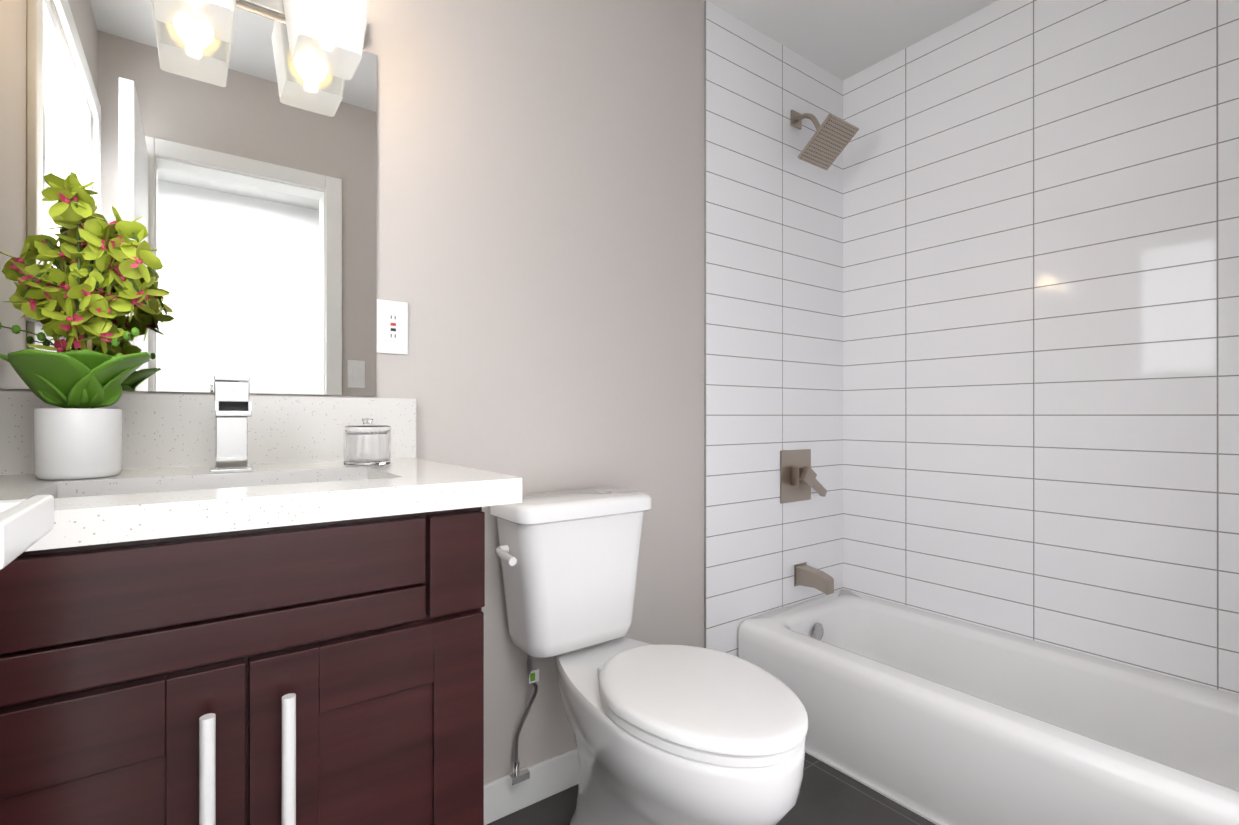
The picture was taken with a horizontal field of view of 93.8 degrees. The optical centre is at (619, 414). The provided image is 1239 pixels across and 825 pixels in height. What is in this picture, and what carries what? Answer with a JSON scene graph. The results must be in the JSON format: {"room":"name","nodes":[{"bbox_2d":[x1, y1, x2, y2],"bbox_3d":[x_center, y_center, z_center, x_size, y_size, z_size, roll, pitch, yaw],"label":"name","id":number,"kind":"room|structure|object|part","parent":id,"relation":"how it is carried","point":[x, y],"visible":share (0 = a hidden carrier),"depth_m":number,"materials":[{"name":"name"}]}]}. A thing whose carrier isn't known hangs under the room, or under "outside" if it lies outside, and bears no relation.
{"room":"bathroom","nodes":[
{"label":"bathroom","id":0,"kind":"room"},
{"bbox_2d":[0,495,53,569],"bbox_3d":[-0.375,0.070,0.362,0.012,0.026,0.141,0,0,-36],"label":"door lever","id":1,"kind":"object","parent":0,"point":[25,525],"depth_m":0.35,"materials":[{"name":"white plastic"}]},
{"bbox_2d":[0,0,703,783],"bbox_3d":[-0.102,-0.176,1.761,2.740,2.464,0.120,0,0,-36],"label":"wall","id":2,"kind":"structure","parent":0,"point":[540,216],"depth_m":1.62,"materials":[{"name":"paint"}]},
{"bbox_2d":[0,0,376,395],"bbox_3d":[-0.810,-0.439,1.164,0.612,0.790,0.006,0,0,-36],"label":"mirror glass","id":3,"kind":"object","parent":2,"relation":"attached to","point":[238,172],"visible":0.85,"depth_m":1.16,"materials":[{"name":"silver mirror"}]},
{"bbox_2d":[0,392,415,474],"bbox_3d":[-0.778,0.031,1.177,0.713,0.140,0.020,0,0,-36],"label":"backsplash","id":4,"kind":"structure","parent":2,"relation":"attached to","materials":[{"name":"white stone"}]},
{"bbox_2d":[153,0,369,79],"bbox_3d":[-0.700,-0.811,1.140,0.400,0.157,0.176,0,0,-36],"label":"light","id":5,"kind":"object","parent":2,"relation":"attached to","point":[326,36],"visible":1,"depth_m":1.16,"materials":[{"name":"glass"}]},
{"bbox_3d":[-0.781,-0.809,1.064,0.148,0.151,0.148,0,0,-36],"label":"lamp shade","id":6,"kind":"part","parent":5,"relation":"part of","materials":[{"name":"white glass"}]},
{"bbox_3d":[-0.603,-0.804,1.194,0.064,0.094,0.064,0,0,-36],"label":"bulb","id":7,"kind":"part","parent":5,"relation":"part of","materials":[{"name":"white glass"}]},
{"bbox_3d":[-0.603,-0.808,1.194,0.148,0.151,0.148,0,0,-36],"label":"lamp shade","id":8,"kind":"part","parent":5,"relation":"part of","materials":[{"name":"white glass"}]},
{"bbox_2d":[377,299,407,354],"bbox_3d":[-0.533,-0.206,1.364,0.071,0.125,0.009,0,0,-36],"label":"electrical outlet plate","id":9,"kind":"object","parent":2,"relation":"attached to","point":[392,327],"visible":1,"depth_m":1.36,"materials":[{"name":"white plastic"}]},
{"bbox_2d":[484,748,578,824],"bbox_3d":[-0.123,1.006,1.662,1.026,0.100,0.013,0,0,-36],"label":"baseboard","id":10,"kind":"structure","parent":2,"relation":"attached to","point":[504,797],"depth_m":1.57,"materials":[{"name":"white wood"}]},
{"bbox_2d":[704,0,842,656],"bbox_3d":[0.618,-0.175,2.208,0.811,2.464,0.008,0,0,-36],"label":"wall tiles","id":11,"kind":"structure","parent":2,"relation":"attached to","point":[773,295],"depth_m":2.15,"materials":[{"name":"white tile"}]},
{"bbox_2d":[780,449,826,503],"bbox_3d":[0.709,0.235,2.225,0.201,0.200,0.071,0,0,-36],"label":"valve","id":12,"kind":"object","parent":11,"relation":"attached to","point":[798,479],"visible":1,"depth_m":2.21,"materials":[{"name":"silver metal"}]},
{"bbox_3d":[0.683,0.235,2.246,0.184,0.200,0.007,0,0,-36],"label":"plate","id":13,"kind":"part","parent":12,"relation":"part of","materials":[{"name":"silver metal"}]},
{"bbox_3d":[0.743,0.256,2.222,0.150,0.123,0.026,0,0,-36],"label":"lever","id":14,"kind":"part","parent":12,"relation":"part of","materials":[{"name":"silver metal"}]},
{"bbox_2d":[794,562,833,594],"bbox_3d":[0.745,0.623,2.212,0.076,0.087,0.135,0,0,-36],"label":"tub spout","id":15,"kind":"object","parent":11,"relation":"attached to","point":[805,574],"visible":1,"depth_m":2.19,"materials":[{"name":"silver metal"}]},
{"bbox_2d":[791,110,858,169],"bbox_3d":[0.745,-1.057,2.162,0.172,0.232,0.218,0,0,-36],"label":"shower head","id":16,"kind":"object","parent":11,"relation":"attached to","point":[829,141],"visible":1,"depth_m":2.13},
{"bbox_3d":[0.720,-1.098,2.197,0.019,0.110,0.114,0,0,-36],"label":"arm","id":17,"kind":"part","parent":16,"relation":"part of"},
{"bbox_2d":[487,752,935,824],"bbox_3d":[0.585,1.080,0.330,3.320,0.050,3.240,0,0,-36],"label":"floor","id":18,"kind":"structure","parent":0,"point":[829,795],"depth_m":1.56,"materials":[{"name":"tile"}]},
{"bbox_2d":[0,375,521,824],"bbox_3d":[-0.605,0.492,0.940,0.713,1.123,0.607,0,0,-36],"label":"bathroom vanity","id":19,"kind":"object","parent":18,"relation":"on","point":[230,601],"visible":1,"depth_m":0.75,"materials":[{"name":"brown wood"}]},
{"bbox_3d":[-0.592,0.351,0.634,0.152,0.088,0.018,0,0,-36],"label":"door rail","id":20,"kind":"part","parent":19,"relation":"part of","materials":[{"name":"brown wood"}]},
{"bbox_3d":[-0.594,0.621,0.637,0.288,0.609,0.010,0,0,-36],"label":"door panel","id":21,"kind":"part","parent":19,"relation":"part of","materials":[{"name":"brown wood"}]},
{"bbox_2d":[0,172,168,479],"bbox_3d":[-0.860,-0.136,0.927,0.221,0.473,0.210,0,0,-36],"label":"plant","id":22,"kind":"object","parent":19,"relation":"on","point":[76,435],"visible":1,"depth_m":0.92,"materials":[{"name":"green plant"}]},
{"bbox_3d":[-0.872,0.045,0.937,0.107,0.110,0.107,0,0,-36],"label":"pot","id":23,"kind":"part","parent":22,"relation":"part of","materials":[{"name":"white ceramic"}]},
{"bbox_3d":[-0.482,0.502,0.678,0.016,0.308,0.041,0,0,-36],"label":"handle","id":24,"kind":"part","parent":19,"relation":"part of","materials":[{"name":"silver metal"}]},
{"bbox_3d":[-0.502,0.274,0.699,0.530,0.049,0.018,0,0,-36],"label":"rail","id":25,"kind":"part","parent":19,"relation":"part of","materials":[{"name":"brown wood"}]},
{"bbox_3d":[-0.502,0.198,0.699,0.530,0.095,0.018,0,0,-36],"label":"drawer","id":26,"kind":"part","parent":19,"relation":"part of","materials":[{"name":"brown wood"}]},
{"bbox_2d":[210,375,252,472],"bbox_3d":[-0.686,0.016,1.027,0.062,0.170,0.116,0,0,-36],"label":"faucet","id":27,"kind":"object","parent":19,"relation":"on","point":[232,405],"depth_m":1.03,"materials":[{"name":"silver metal"}]},
{"bbox_3d":[-0.416,0.502,0.727,0.016,0.308,0.041,0,0,-36],"label":"handle","id":28,"kind":"part","parent":19,"relation":"part of","materials":[{"name":"silver metal"}]},
{"bbox_2d":[343,418,390,466],"bbox_3d":[-0.503,0.053,1.157,0.088,0.094,0.088,0,0,-36],"label":"jar","id":29,"kind":"object","parent":19,"relation":"on","point":[367,442],"visible":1,"depth_m":1.12,"materials":[{"name":"clear glass"}]},
{"bbox_3d":[-0.503,0.022,1.157,0.088,0.032,0.088,0,0,-36],"label":"lid","id":30,"kind":"part","parent":29,"relation":"part of","materials":[{"name":"clear glass"}]},
{"bbox_3d":[-0.340,0.351,0.818,0.152,0.088,0.018,0,0,-36],"label":"door rail","id":31,"kind":"part","parent":19,"relation":"part of","materials":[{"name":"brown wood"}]},
{"bbox_3d":[-0.343,0.621,0.821,0.288,0.609,0.010,0,0,-36],"label":"door panel","id":32,"kind":"part","parent":19,"relation":"part of","materials":[{"name":"brown wood"}]},
{"bbox_2d":[490,487,807,824],"bbox_3d":[0.043,0.629,1.294,0.429,0.852,0.779,0,0,-36],"label":"toilet","id":33,"kind":"object","parent":18,"relation":"on","point":[667,734],"visible":1,"depth_m":1.25,"materials":[{"name":"white ceramic"}]},
{"bbox_3d":[-0.266,0.335,1.389,0.043,0.030,0.097,0,0,-36],"label":"lever","id":34,"kind":"part","parent":33,"relation":"part of","materials":[{"name":"white plastic"}]},
{"bbox_3d":[-0.124,0.423,1.523,0.374,0.334,0.193,0,0,-36],"label":"tank","id":35,"kind":"part","parent":33,"relation":"part of","materials":[{"name":"white ceramic"}]},
{"bbox_3d":[0.078,0.828,1.302,0.358,0.455,0.741,0,0,-36],"label":"bowl","id":36,"kind":"part","parent":33,"relation":"part of","materials":[{"name":"white ceramic"}]},
{"bbox_3d":[0.161,0.589,1.190,0.354,0.021,0.462,0,0,-36],"label":"seat","id":37,"kind":"part","parent":33,"relation":"part of","materials":[{"name":"white plastic"}]},
{"bbox_3d":[0.161,0.564,1.190,0.362,0.025,0.471,0,0,-36],"label":"lid","id":38,"kind":"part","parent":33,"relation":"part of","materials":[{"name":"white plastic"}]},
{"bbox_2d":[738,590,1238,824],"bbox_3d":[1.091,0.894,1.675,0.656,0.324,1.406,0,0,-36],"label":"bathtub","id":39,"kind":"object","parent":18,"relation":"on","point":[936,719],"visible":0.98,"depth_m":1.59,"materials":[{"name":"ceramic"}]},
{"bbox_2d":[703,0,997,79],"bbox_3d":[0.585,-1.434,0.332,3.320,0.050,3.240,0,0,-36],"label":"ceiling","id":40,"kind":"structure","parent":0,"point":[842,39],"depth_m":2.08,"materials":[{"name":"paint"}]},
{"bbox_3d":[1.912,-0.176,1.227,0.120,2.464,3.120,0,0,-36],"label":"wall","id":41,"kind":"structure","parent":0,"visible":0},
{"bbox_2d":[843,0,1238,694],"bbox_3d":[1.361,-0.175,1.872,0.008,2.464,1.412,0,0,-36],"label":"wall tile","id":42,"kind":"structure","parent":41,"relation":"attached to","point":[1039,320],"depth_m":1.84,"materials":[{"name":"white tile"}]},
{"bbox_3d":[-0.449,0.070,0.379,0.011,0.062,0.062,0,0,-36],"label":"rose","id":43,"kind":"object","parent":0,"visible":0},
{"bbox_2d":[0,499,26,512],"bbox_3d":[-0.429,0.070,0.394,0.042,0.022,0.022,0,0,-36],"label":"door lever","id":44,"kind":"object","parent":43,"relation":"attached to","point":[5,505],"visible":0.04,"depth_m":0.39,"materials":[{"name":"white"}]}
]}

